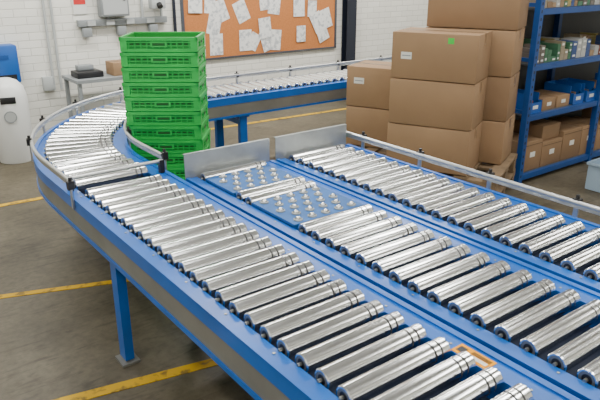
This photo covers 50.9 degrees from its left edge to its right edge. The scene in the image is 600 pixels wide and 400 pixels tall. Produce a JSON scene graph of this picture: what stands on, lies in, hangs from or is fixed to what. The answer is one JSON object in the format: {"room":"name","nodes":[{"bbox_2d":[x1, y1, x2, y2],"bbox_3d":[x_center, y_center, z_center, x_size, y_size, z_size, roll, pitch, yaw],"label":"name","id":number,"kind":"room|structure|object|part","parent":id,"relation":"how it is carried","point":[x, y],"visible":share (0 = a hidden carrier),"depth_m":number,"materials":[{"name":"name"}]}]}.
{"room":"distribution center","nodes":[
{"label":"distribution center","id":0,"kind":"room"},
{"bbox_2d":[0,0,427,144],"bbox_3d":[-1.760,-2.416,6.762,10.600,3.300,0.200,-15,25,-34],"label":"wall","id":1,"kind":"structure","parent":0,"point":[22,25],"depth_m":6.71,"materials":[{"name":"brick"}]},
{"bbox_2d":[0,43,20,81],"bbox_3d":[-2.858,-1.302,6.036,0.280,0.360,0.184,-15,25,-34],"label":"paper towel dispenser","id":2,"kind":"object","parent":1,"relation":"attached to","point":[9,63],"visible":0.84,"depth_m":5.99,"materials":[{"name":"blue plastic"}]},
{"bbox_2d":[41,0,62,90],"bbox_3d":[-2.527,-2.413,5.980,0.193,2.740,0.050,-15,25,-34],"label":"conduit","id":3,"kind":"object","parent":1,"relation":"attached to","point":[48,82],"visible":1,"depth_m":6.36,"materials":[{"name":"grey metal"}]},
{"bbox_2d":[72,0,86,13],"bbox_3d":[-2.238,-1.990,6.392,0.140,0.200,0.013,-15,25,-34],"label":"safety sign","id":4,"kind":"object","parent":1,"relation":"attached to","point":[79,6],"visible":1,"depth_m":6.40,"materials":[{"name":"white"}]},
{"bbox_2d":[76,0,166,36],"bbox_3d":[-1.828,-2.793,6.292,0.980,2.225,0.209,-15,25,-34],"label":"electrical panel","id":5,"kind":"object","parent":1,"relation":"attached to","point":[106,8],"visible":0.91,"depth_m":6.57,"materials":[{"name":"grey metal"}]},
{"bbox_2d":[148,0,165,8],"bbox_3d":[-1.539,-2.111,6.775,0.160,0.101,0.206,-15,25,-34],"label":"switch","id":6,"kind":"object","parent":5,"relation":"attached to","point":[153,4],"depth_m":6.72,"materials":[{"name":"white plastic"}]},
{"bbox_2d":[172,0,176,31],"bbox_3d":[-1.399,-2.454,6.874,0.035,3.288,0.036,-15,25,-34],"label":"drain pipe","id":7,"kind":"object","parent":1,"relation":"attached to","point":[173,1],"visible":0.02,"depth_m":7.01,"materials":[{"name":"silver metal"}]},
{"bbox_2d":[180,0,336,59],"bbox_3d":[-0.425,-2.321,7.708,2.270,1.062,0.034,-15,25,-34],"label":"notice board","id":8,"kind":"object","parent":1,"relation":"attached to","point":[232,28],"visible":0.91,"depth_m":7.72,"materials":[{"name":"orange wood"}]},
{"bbox_2d":[0,100,599,399],"bbox_3d":[1.060,0.490,3.833,10.600,0.103,9.600,-15,25,-34],"label":"floor","id":9,"kind":"structure","parent":0,"point":[57,344],"depth_m":3.41,"materials":[{"name":"concrete"}]},
{"bbox_2d":[0,77,32,163],"bbox_3d":[-2.705,-0.753,5.899,0.344,0.785,0.354,-15,25,-34],"label":"litter bin","id":10,"kind":"object","parent":9,"relation":"on","point":[15,121],"visible":0.98,"depth_m":5.80,"materials":[{"name":"white plastic"}]},
{"bbox_2d":[62,59,122,117],"bbox_3d":[-1.994,-1.005,6.501,0.700,0.837,0.460,-15,25,-34],"label":"side table","id":11,"kind":"object","parent":9,"relation":"on","point":[83,73],"visible":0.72,"depth_m":6.26,"materials":[{"name":"grey metal"}]},
{"bbox_2d":[118,32,210,179],"bbox_3d":[-0.846,-0.393,4.130,0.477,1.347,0.349,0,20,0],"label":"stacked crates","id":12,"kind":"object","parent":9,"relation":"on","point":[164,75],"visible":0.56,"depth_m":3.88,"materials":[{"name":"green plastic"}]},
{"bbox_2d":[26,55,580,399],"bbox_3d":[-0.071,-0.084,4.022,3.214,0.846,7.126,1,21,4],"label":"conveyor","id":13,"kind":"object","parent":9,"relation":"on","point":[283,320],"visible":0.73,"depth_m":2.21,"materials":[{"name":"silver metal"}]},
{"bbox_2d":[341,0,356,69],"bbox_3d":[0.668,-2.974,8.257,0.240,3.298,0.150,-15,25,-34],"label":"steel column","id":14,"kind":"structure","parent":9,"relation":"on","point":[349,7],"depth_m":8.50,"materials":[{"name":"black metal"}]},
{"bbox_2d":[183,138,599,399],"bbox_3d":[0.581,0.562,2.269,0.535,0.860,3.190,-15,25,-34],"label":"conveyor","id":15,"kind":"object","parent":9,"relation":"on","point":[547,324],"visible":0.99,"depth_m":2.24,"materials":[{"name":"silver metal"}]},
{"bbox_3d":[-0.379,-0.194,3.336,0.515,0.190,0.016,-15,25,-34],"label":"stop plate","id":16,"kind":"part","parent":15,"relation":"part of","materials":[{"name":"metal"}]},
{"bbox_2d":[274,124,599,292],"bbox_3d":[1.025,0.439,2.599,0.554,0.860,3.220,-15,25,-34],"label":"conveyor","id":17,"kind":"object","parent":9,"relation":"on","point":[560,244],"visible":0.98,"depth_m":2.83,"materials":[{"name":"silver metal"}]},
{"bbox_3d":[0.067,-0.310,3.649,0.515,0.190,0.016,-15,25,-34],"label":"stop plate","id":18,"kind":"part","parent":17,"relation":"part of","materials":[{"name":"metal"}]},
{"bbox_3d":[1.216,0.064,2.645,0.040,0.142,3.170,-15,25,-34],"label":"guide rail","id":19,"kind":"part","parent":17,"relation":"part of","materials":[{"name":"silver metal"}]},
{"bbox_2d":[472,169,515,193],"bbox_3d":[1.000,-0.169,5.257,1.380,0.142,0.820,11,23,26],"label":"wooden pallet","id":20,"kind":"object","parent":9,"relation":"on","point":[510,176],"visible":0.06,"depth_m":5.11,"materials":[{"name":"brown wood"}]},
{"bbox_2d":[351,144,517,190],"bbox_3d":[1.000,-0.305,5.206,1.380,0.142,0.820,11,23,26],"label":"wooden pallet","id":21,"kind":"object","parent":20,"relation":"on","point":[508,165],"visible":0.21,"depth_m":4.88,"materials":[{"name":"brown wood"}]},
{"bbox_2d":[346,105,388,148],"bbox_3d":[0.760,-0.655,5.448,0.628,0.334,0.386,11,23,26],"label":"cardboard box","id":22,"kind":"object","parent":21,"relation":"on","point":[374,121],"visible":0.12,"depth_m":5.33,"materials":[{"name":"brown cardboard"}]},
{"bbox_2d":[346,60,392,109],"bbox_3d":[0.758,-0.972,5.330,0.628,0.334,0.387,11,23,27],"label":"cardboard box","id":23,"kind":"object","parent":22,"relation":"on","point":[368,81],"visible":0.59,"depth_m":5.23,"materials":[{"name":"brown cardboard"}]},
{"bbox_2d":[386,121,481,175],"bbox_3d":[1.034,-0.440,4.871,0.628,0.334,0.386,11,23,26],"label":"cardboard box","id":24,"kind":"object","parent":21,"relation":"on","point":[460,147],"visible":0.52,"depth_m":4.69,"materials":[{"name":"brown cardboard"}]},
{"bbox_2d":[388,77,486,130],"bbox_3d":[1.036,-0.756,4.752,0.628,0.334,0.386,10,23,25],"label":"cardboard box","id":25,"kind":"object","parent":24,"relation":"on","point":[438,104],"visible":0.75,"depth_m":4.59,"materials":[{"name":"brown cardboard"}]},
{"bbox_2d":[391,27,491,83],"bbox_3d":[1.037,-1.073,4.632,0.628,0.334,0.387,11,23,27],"label":"cardboard box","id":26,"kind":"object","parent":25,"relation":"on","point":[419,53],"visible":1,"depth_m":4.47,"materials":[{"name":"brown cardboard"}]},
{"bbox_2d":[478,113,514,164],"bbox_3d":[1.356,-0.544,5.150,0.678,0.334,0.386,11,23,27],"label":"cardboard box","id":27,"kind":"object","parent":21,"relation":"on","point":[496,136],"visible":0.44,"depth_m":4.89,"materials":[{"name":"brown cardboard"}]},
{"bbox_2d":[483,71,519,121],"bbox_3d":[1.354,-0.861,5.033,0.678,0.334,0.387,10,23,26],"label":"cardboard box","id":28,"kind":"object","parent":27,"relation":"on","point":[501,92],"visible":0.4,"depth_m":4.78,"materials":[{"name":"brown cardboard"}]},
{"bbox_2d":[426,27,524,76],"bbox_3d":[1.353,-1.178,4.915,0.678,0.334,0.386,11,23,26],"label":"cardboard box","id":29,"kind":"object","parent":28,"relation":"on","point":[506,45],"visible":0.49,"depth_m":4.66,"materials":[{"name":"brown cardboard"}]},
{"bbox_2d":[427,0,528,29],"bbox_3d":[1.359,-1.494,4.794,0.678,0.334,0.386,10,23,26],"label":"cardboard box","id":30,"kind":"object","parent":29,"relation":"on","point":[476,14],"visible":1,"depth_m":4.65,"materials":[{"name":"brown cardboard"}]},
{"bbox_2d":[482,0,599,182],"bbox_3d":[2.570,-1.459,5.769,2.280,2.200,0.590,-15,25,-34],"label":"shelving rack","id":31,"kind":"object","parent":9,"relation":"on","point":[557,122],"visible":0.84,"depth_m":5.55,"materials":[{"name":"blue metal"}]},
{"bbox_2d":[585,158,599,192],"bbox_3d":[2.608,-0.204,5.214,0.404,0.233,0.304,-15,25,-34],"label":"tote","id":32,"kind":"object","parent":9,"relation":"on","point":[592,183],"visible":1,"depth_m":5.17,"materials":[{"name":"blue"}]}
]}

